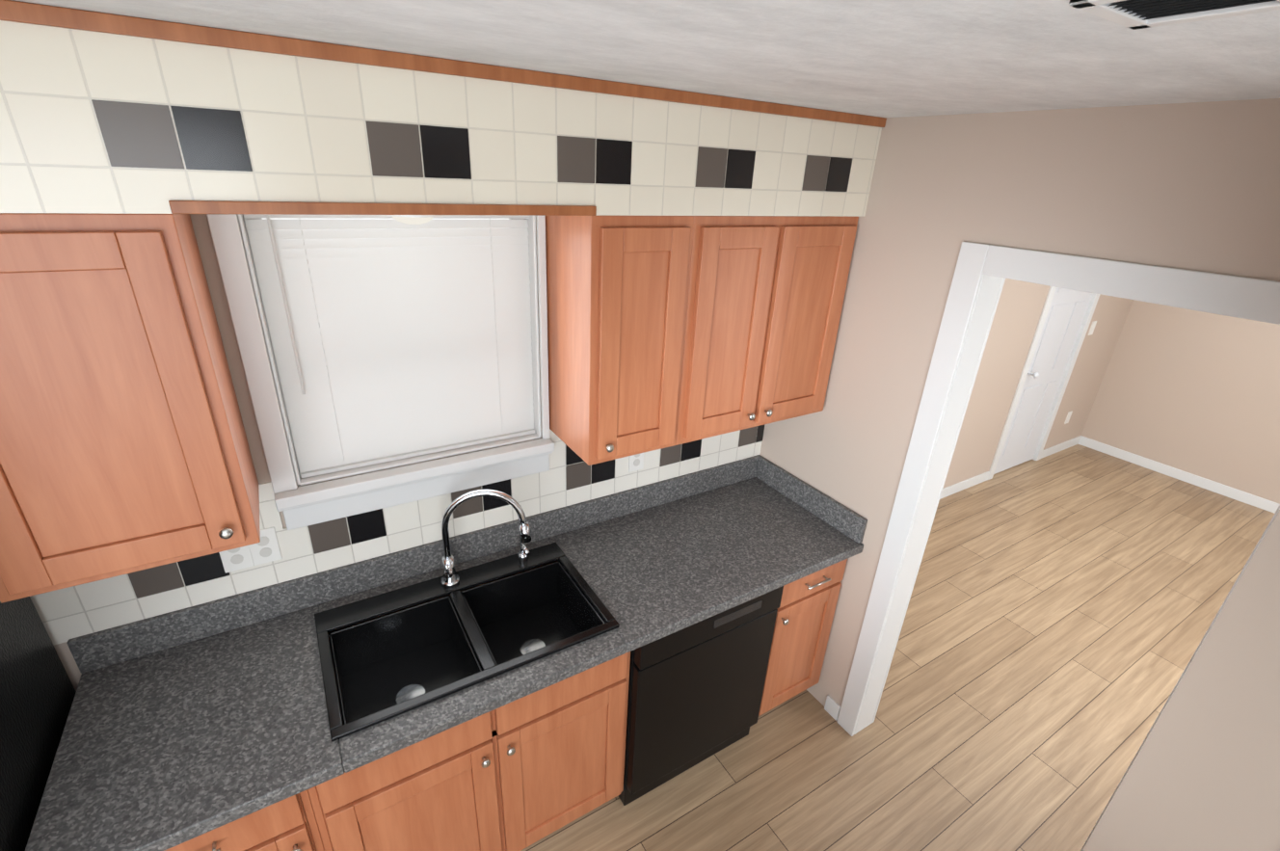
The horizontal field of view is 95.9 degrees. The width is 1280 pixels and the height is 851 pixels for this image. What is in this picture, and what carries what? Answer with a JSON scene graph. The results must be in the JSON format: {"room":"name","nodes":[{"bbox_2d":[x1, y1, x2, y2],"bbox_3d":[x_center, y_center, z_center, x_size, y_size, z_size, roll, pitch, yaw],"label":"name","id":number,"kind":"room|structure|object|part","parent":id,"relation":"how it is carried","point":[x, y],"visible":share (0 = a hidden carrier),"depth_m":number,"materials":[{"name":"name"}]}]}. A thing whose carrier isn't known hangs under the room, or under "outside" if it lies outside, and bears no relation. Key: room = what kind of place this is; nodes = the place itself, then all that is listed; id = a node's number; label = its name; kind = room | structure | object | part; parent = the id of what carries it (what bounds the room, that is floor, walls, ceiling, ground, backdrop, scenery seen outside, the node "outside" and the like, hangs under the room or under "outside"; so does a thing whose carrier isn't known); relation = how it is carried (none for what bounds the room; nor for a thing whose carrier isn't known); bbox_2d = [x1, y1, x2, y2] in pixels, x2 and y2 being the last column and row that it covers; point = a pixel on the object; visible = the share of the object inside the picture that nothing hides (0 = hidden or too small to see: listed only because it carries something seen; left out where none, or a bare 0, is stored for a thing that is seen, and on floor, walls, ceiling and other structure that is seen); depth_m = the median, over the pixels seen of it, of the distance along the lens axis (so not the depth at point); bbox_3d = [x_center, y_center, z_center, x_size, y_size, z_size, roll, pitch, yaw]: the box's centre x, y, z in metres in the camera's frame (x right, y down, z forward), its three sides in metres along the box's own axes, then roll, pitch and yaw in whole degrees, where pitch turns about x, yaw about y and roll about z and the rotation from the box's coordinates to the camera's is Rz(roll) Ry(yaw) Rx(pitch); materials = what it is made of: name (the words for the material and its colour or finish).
{"room":"kitchen","nodes":[
{"label":"kitchen","id":0,"kind":"room"},
{"bbox_2d":[53,213,542,691],"bbox_3d":[-1.812,0.418,1.387,5.760,2.440,0.150,-12,28,-29],"label":"wall","id":1,"kind":"structure","parent":0,"point":[204,241],"depth_m":1.53,"materials":[{"name":"beige paint"}]},
{"bbox_2d":[0,213,260,603],"bbox_3d":[-1.180,-0.074,1.258,0.453,0.756,0.339,-12,28,-29],"label":"upper cabinet","id":2,"kind":"object","parent":1,"relation":"attached to","point":[124,448],"visible":0.94,"depth_m":1.15,"materials":[{"name":"brown wood"}]},
{"bbox_2d":[206,213,554,530],"bbox_3d":[-0.711,-0.202,1.796,0.857,0.914,0.210,-12,28,-29],"label":"window","id":3,"kind":"structure","parent":1,"relation":"in","point":[299,507],"depth_m":1.76,"materials":[{"name":"white"}]},
{"bbox_3d":[-0.735,-0.298,1.838,0.752,0.775,0.010,-12,28,-29],"label":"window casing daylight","id":4,"kind":"part","parent":3,"relation":"part of","materials":[{"name":"white plastic"}]},
{"bbox_2d":[243,213,535,478],"bbox_3d":[-0.684,-0.262,1.763,0.744,0.770,0.042,-12,28,-29],"label":"window blinds","id":5,"kind":"object","parent":3,"relation":"attached to","point":[410,342],"visible":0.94,"depth_m":1.74,"materials":[{"name":"white plastic"}]},
{"bbox_2d":[29,424,765,645],"bbox_3d":[-0.687,0.245,1.962,3.104,0.352,0.008,-12,28,-29],"label":"tile backsplash","id":6,"kind":"structure","parent":1,"relation":"attached to","point":[570,477],"depth_m":1.86,"materials":[{"name":"white tile"}]},
{"bbox_2d":[218,545,254,572],"bbox_3d":[-1.180,0.373,1.683,0.072,0.116,0.006,-12,28,-29],"label":"outlet","id":7,"kind":"object","parent":6,"relation":"attached to","point":[237,559],"visible":0.62,"depth_m":1.69,"materials":[{"name":"white plastic"}]},
{"bbox_2d":[248,527,282,565],"bbox_3d":[-1.119,0.360,1.719,0.072,0.116,0.006,-12,28,-29],"label":"outlet","id":8,"kind":"object","parent":6,"relation":"attached to","point":[266,549],"visible":0.73,"depth_m":1.72,"materials":[{"name":"white plastic"}]},
{"bbox_2d":[628,453,643,472],"bbox_3d":[-0.014,0.132,2.356,0.072,0.116,0.006,-12,28,-29],"label":"outlet","id":9,"kind":"object","parent":6,"relation":"attached to","point":[636,462],"visible":0.75,"depth_m":2.36,"materials":[{"name":"white plastic"}]},
{"bbox_2d":[545,215,693,465],"bbox_3d":[-0.079,-0.301,1.894,0.342,0.756,0.339,-12,28,-29],"label":"upper cabinet","id":10,"kind":"object","parent":1,"relation":"attached to","point":[617,292],"visible":1,"depth_m":1.76,"materials":[{"name":"brown wood"}]},
{"bbox_2d":[676,215,858,445],"bbox_3d":[0.380,-0.395,2.158,0.733,0.756,0.339,-12,28,-29],"label":"upper cabinet","id":11,"kind":"object","parent":1,"relation":"attached to","point":[765,300],"visible":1,"depth_m":1.99,"materials":[{"name":"brown wood"}]},
{"bbox_2d":[11,0,1279,117],"bbox_3d":[1.148,-0.396,0.480,10.440,0.050,4.510,-12,28,-29],"label":"ceiling","id":12,"kind":"structure","parent":0,"point":[895,58],"depth_m":0.94,"materials":[{"name":"white paint"}]},
{"bbox_2d":[0,0,886,216],"bbox_3d":[-1.682,-0.451,0.731,5.638,0.310,0.357,-12,28,-29],"label":"soffit bulkhead","id":13,"kind":"object","parent":12,"relation":"attached to","point":[102,113],"visible":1,"depth_m":1.19,"materials":[{"name":"tile"}]},
{"bbox_2d":[384,214,442,224],"bbox_3d":[-0.562,-0.521,1.427,0.140,0.045,0.140,-12,28,-29],"label":"recessed light","id":14,"kind":"object","parent":13,"relation":"attached to","point":[413,219],"visible":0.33,"depth_m":1.39,"materials":[{"name":"white glass"}]},
{"bbox_2d":[1068,0,1279,29],"bbox_3d":[0.617,-0.425,0.559,0.167,0.008,0.295,-12,28,-29],"label":"ceiling vent","id":15,"kind":"object","parent":12,"relation":"in","point":[1134,14],"visible":1,"depth_m":0.64,"materials":[{"name":"white metal"}]},
{"bbox_2d":[520,444,1274,850],"bbox_3d":[1.034,1.878,1.489,10.440,0.050,4.510,-12,28,-29],"label":"floor","id":16,"kind":"structure","parent":0,"point":[1064,606],"depth_m":2.81,"materials":[{"name":"wood"}]},
{"bbox_2d":[0,596,76,850],"bbox_3d":[-1.726,0.936,1.022,0.935,1.773,0.824,-12,28,-29],"label":"fridge","id":17,"kind":"object","parent":16,"relation":"on","point":[38,691],"visible":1,"depth_m":1.33,"materials":[{"name":"black metal"}]},
{"bbox_2d":[618,586,783,805],"bbox_3d":[0.096,0.922,2.390,0.631,0.856,0.601,-12,28,-29],"label":"dishwasher","id":18,"kind":"object","parent":16,"relation":"on","point":[695,693],"visible":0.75,"depth_m":2.12,"materials":[{"name":"black metal"}]},
{"bbox_3d":[0.350,0.671,2.053,0.220,0.035,0.001,-12,28,-29],"label":"panel","id":19,"kind":"part","parent":18,"relation":"part of","materials":[{"name":"black plastic"}]},
{"bbox_2d":[760,98,1279,706],"bbox_3d":[1.219,0.365,1.847,0.120,2.440,2.257,-12,28,-29],"label":"wall","id":20,"kind":"structure","parent":0,"point":[1194,185],"depth_m":1.71,"materials":[{"name":"beige paint"}]},
{"bbox_2d":[836,241,1279,850],"bbox_3d":[1.252,0.553,1.859,0.150,2.090,0.958,-12,28,-29],"label":"trim","id":21,"kind":"structure","parent":20,"relation":"attached to","point":[983,273],"depth_m":1.87,"materials":[{"name":"white wood"}]},
{"bbox_2d":[943,278,1133,488],"bbox_3d":[2.455,-0.583,4.123,4.560,2.440,0.120,-12,28,-29],"label":"wall","id":22,"kind":"structure","parent":0,"point":[1021,304],"depth_m":4.48,"materials":[{"name":"beige paint"}]},
{"bbox_2d":[939,471,989,499],"bbox_3d":[1.703,0.668,4.126,2.840,0.085,0.012,-12,28,-29],"label":"baseboard","id":23,"kind":"structure","parent":22,"relation":"attached to","point":[980,478],"depth_m":4.64,"materials":[{"name":"white wood"}]},
{"bbox_2d":[993,287,1093,474],"bbox_3d":[3.321,-0.548,4.636,0.704,2.015,0.116,-12,28,-29],"label":"hall door","id":24,"kind":"structure","parent":22,"relation":"in","point":[1063,323],"depth_m":4.72,"materials":[{"name":"white wood"}]},
{"bbox_2d":[987,286,1100,479],"bbox_3d":[3.292,-0.598,4.670,0.850,2.100,0.134,-12,28,-29],"label":"door frame","id":25,"kind":"structure","parent":22,"relation":"attached to","point":[1088,315],"depth_m":4.72,"materials":[{"name":"white wood"}]},
{"bbox_2d":[1040,435,1082,458],"bbox_3d":[3.949,0.205,5.422,0.728,0.085,0.012,-12,28,-29],"label":"baseboard","id":26,"kind":"structure","parent":22,"relation":"attached to","point":[1071,442],"depth_m":5.42,"materials":[{"name":"white wood"}]},
{"bbox_2d":[1064,410,1072,424],"bbox_3d":[3.911,-0.073,5.267,0.070,0.115,0.006,-12,28,-29],"label":"outlet","id":27,"kind":"object","parent":22,"relation":"attached to","point":[1069,414],"visible":1,"depth_m":5.26,"materials":[{"name":"white plastic"}]},
{"bbox_2d":[1088,320,1096,335],"bbox_3d":[3.788,-0.816,4.830,0.070,0.115,0.006,-12,28,-29],"label":"light switch","id":28,"kind":"object","parent":22,"relation":"attached to","point":[1092,327],"visible":1,"depth_m":4.82,"materials":[{"name":"white plastic"}]},
{"bbox_2d":[1080,299,1279,504],"bbox_3d":[5.418,-0.217,3.631,0.120,2.440,3.990,-12,28,-29],"label":"wall","id":29,"kind":"structure","parent":0,"point":[1195,392],"depth_m":4.82,"materials":[{"name":"beige paint"}]},
{"bbox_2d":[1079,436,1279,513],"bbox_3d":[5.277,0.848,4.122,0.012,0.085,3.870,-12,28,-29],"label":"baseboard","id":30,"kind":"structure","parent":29,"relation":"attached to","point":[1245,497],"depth_m":4.98,"materials":[{"name":"white wood"}]},
{"bbox_2d":[1082,509,1279,850],"bbox_3d":[1.818,1.049,0.373,0.550,2.440,2.343,-12,28,-29],"label":"wall","id":31,"kind":"structure","parent":0,"point":[1203,774],"depth_m":1.01,"materials":[{"name":"beige paint"}]},
{"bbox_3d":[-0.258,1.436,2.156,2.465,0.100,0.012,-12,28,-29],"label":"toe kick","id":32,"kind":"object","parent":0,"visible":0},
{"bbox_2d":[164,789,324,850],"bbox_3d":[-1.194,1.131,1.657,0.485,0.775,0.597,-12,28,-29],"label":"base cabinet","id":33,"kind":"object","parent":32,"relation":"on","point":[287,824],"visible":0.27,"depth_m":1.40,"materials":[{"name":"brown wood"}]},
{"bbox_2d":[307,560,630,850],"bbox_3d":[-0.588,1.006,2.006,0.935,0.775,0.597,-12,28,-29],"label":"base cabinet","id":34,"kind":"object","parent":32,"relation":"on","point":[563,765],"visible":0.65,"depth_m":1.75,"materials":[{"name":"brown wood"}]},
{"bbox_2d":[25,454,867,850],"bbox_3d":[-0.318,0.542,1.938,2.469,0.152,0.642,-12,28,-29],"label":"countertop","id":35,"kind":"structure","parent":34,"relation":"on","point":[187,723],"depth_m":1.65,"materials":[{"name":"stone"}]},
{"bbox_2d":[314,542,619,741],"bbox_3d":[-0.547,0.700,1.857,0.820,0.200,0.500,-12,28,-29],"label":"double-bowl sink","id":36,"kind":"object","parent":35,"relation":"in","point":[389,666],"visible":0.81,"depth_m":1.88,"materials":[{"name":"black"}]},
{"bbox_2d":[518,542,529,562],"bbox_3d":[-0.415,0.460,2.071,0.032,0.076,0.067,-12,28,-29],"label":"soap dispenser","id":37,"kind":"object","parent":36,"relation":"on","point":[523,552],"visible":0.98,"depth_m":2.08,"materials":[{"name":"silver metal"}]},
{"bbox_2d":[441,489,531,587],"bbox_3d":[-0.521,0.366,1.932,0.295,0.351,0.130,-12,28,-29],"label":"gooseneck faucet","id":38,"kind":"object","parent":35,"relation":"on","point":[450,578],"visible":1,"depth_m":1.90,"materials":[{"name":"silver metal"}]},
{"bbox_2d":[758,559,847,716],"bbox_3d":[0.528,0.776,2.651,0.406,0.775,0.597,-12,28,-29],"label":"base cabinet","id":39,"kind":"object","parent":32,"relation":"on","point":[798,650],"visible":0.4,"depth_m":2.42,"materials":[{"name":"brown wood"}]}
]}

